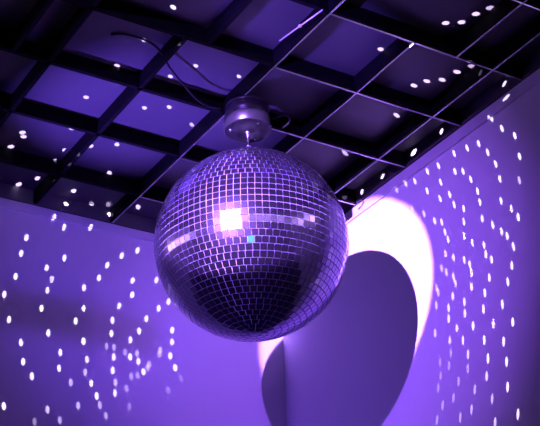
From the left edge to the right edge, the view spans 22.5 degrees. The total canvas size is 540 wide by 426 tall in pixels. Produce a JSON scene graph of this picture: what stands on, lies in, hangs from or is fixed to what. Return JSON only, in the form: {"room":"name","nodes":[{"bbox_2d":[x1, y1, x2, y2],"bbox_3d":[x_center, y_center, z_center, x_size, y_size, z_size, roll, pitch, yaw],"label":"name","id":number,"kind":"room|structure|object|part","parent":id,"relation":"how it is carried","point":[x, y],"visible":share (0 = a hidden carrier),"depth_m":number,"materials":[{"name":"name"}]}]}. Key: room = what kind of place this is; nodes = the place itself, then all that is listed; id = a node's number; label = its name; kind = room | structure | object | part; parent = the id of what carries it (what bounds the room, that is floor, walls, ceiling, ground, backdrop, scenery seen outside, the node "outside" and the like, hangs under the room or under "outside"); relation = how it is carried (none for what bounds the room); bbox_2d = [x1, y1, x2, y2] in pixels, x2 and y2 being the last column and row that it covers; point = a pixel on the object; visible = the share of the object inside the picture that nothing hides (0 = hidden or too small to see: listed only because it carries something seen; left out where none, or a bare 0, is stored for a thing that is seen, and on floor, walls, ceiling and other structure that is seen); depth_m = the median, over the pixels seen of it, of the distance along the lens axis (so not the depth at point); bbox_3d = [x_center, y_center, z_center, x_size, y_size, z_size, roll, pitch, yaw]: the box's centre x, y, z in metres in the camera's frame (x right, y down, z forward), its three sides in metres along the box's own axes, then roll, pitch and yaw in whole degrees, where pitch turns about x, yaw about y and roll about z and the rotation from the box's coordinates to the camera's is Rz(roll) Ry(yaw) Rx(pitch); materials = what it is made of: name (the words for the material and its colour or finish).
{"room":"entertainment venue","nodes":[
{"label":"entertainment venue","id":0,"kind":"room"},
{"bbox_2d":[0,207,286,425],"bbox_3d":[-1.893,1.383,3.374,4.840,4.085,0.120,14,-32,-28],"label":"wall","id":1,"kind":"structure","parent":0,"point":[91,333],"depth_m":4.77,"materials":[{"name":"white paint"}]},
{"bbox_2d":[0,197,153,242],"bbox_3d":[-1.924,-0.289,4.209,4.600,0.033,0.008,14,-32,-28],"label":"trim","id":2,"kind":"structure","parent":1,"relation":"attached to","point":[4,203],"depth_m":4.88,"materials":[{"name":"white paint"}]},
{"bbox_2d":[0,182,156,233],"bbox_3d":[-1.925,-0.331,4.229,4.600,0.055,0.012,14,-32,-28],"label":"trim","id":3,"kind":"structure","parent":1,"relation":"attached to","point":[7,191],"depth_m":4.90,"materials":[{"name":"paint"}]},
{"bbox_2d":[0,0,539,219],"bbox_3d":[-0.480,-1.572,2.184,4.600,0.100,5.600,14,-32,-28],"label":"ceiling","id":4,"kind":"structure","parent":0,"point":[338,44],"depth_m":4.25,"materials":[{"name":"white paint"}]},
{"bbox_2d":[0,0,539,222],"bbox_3d":[-0.479,-1.504,2.138,4.588,0.063,5.588,14,-32,-28],"label":"grid","id":5,"kind":"object","parent":4,"relation":"attached to","point":[407,35],"visible":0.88,"depth_m":4.22,"materials":[{"name":"metal"}]},
{"bbox_2d":[111,33,220,109],"bbox_3d":[-0.298,-0.435,4.137,0.073,0.071,0.454,-23,-35,34],"label":"power cable","id":6,"kind":"object","parent":5,"relation":"attached to","point":[112,34],"visible":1,"depth_m":4.12,"materials":[{"name":"black plastic"}]},
{"bbox_2d":[224,95,290,146],"bbox_3d":[-0.052,-0.266,4.273,0.192,0.150,0.150,14,-32,-28],"label":"motor","id":7,"kind":"object","parent":5,"relation":"attached to","point":[247,119],"visible":1,"depth_m":4.24,"materials":[{"name":"metal"}]},
{"bbox_3d":[-0.072,-0.333,4.296,0.136,0.010,0.136,14,-32,-28],"label":"mount plate","id":8,"kind":"part","parent":7,"relation":"part of","materials":[{"name":"silver metal"}]},
{"bbox_3d":[-0.070,-0.257,4.255,0.146,0.005,0.146,0,-28,-4],"label":"motor","id":9,"kind":"part","parent":7,"relation":"part of","materials":[{"name":"silver metal"}]},
{"bbox_2d":[154,147,348,341],"bbox_3d":[-0.056,0.077,4.076,0.583,0.623,0.583,-2,-28,0],"label":"ball","id":10,"kind":"object","parent":7,"relation":"hanging from","point":[251,244],"visible":1,"depth_m":3.85,"materials":[{"name":"metal"}]},
{"bbox_3d":[0.088,-0.541,3.919,0.011,0.011,0.189,22,-36,-37],"label":"hanger rod","id":11,"kind":"part","parent":5,"relation":"part of","materials":[{"name":"metal"}]},
{"bbox_2d":[283,83,539,425],"bbox_3d":[1.637,0.674,2.310,0.120,4.085,5.720,14,-32,-28],"label":"wall","id":12,"kind":"structure","parent":0,"point":[432,318],"depth_m":4.35,"materials":[{"name":"white paint"}]},
{"bbox_2d":[340,50,539,213],"bbox_3d":[1.483,-1.002,3.228,0.012,0.055,5.600,14,-32,-28],"label":"trim","id":13,"kind":"structure","parent":12,"relation":"attached to","point":[532,64],"depth_m":4.51,"materials":[{"name":"paint"}]},
{"bbox_2d":[344,68,539,224],"bbox_3d":[1.487,-0.957,3.204,0.008,0.041,5.600,14,-32,-28],"label":"trim","id":14,"kind":"structure","parent":12,"relation":"attached to","point":[533,79],"depth_m":4.50,"materials":[{"name":"white paint"}]}
]}

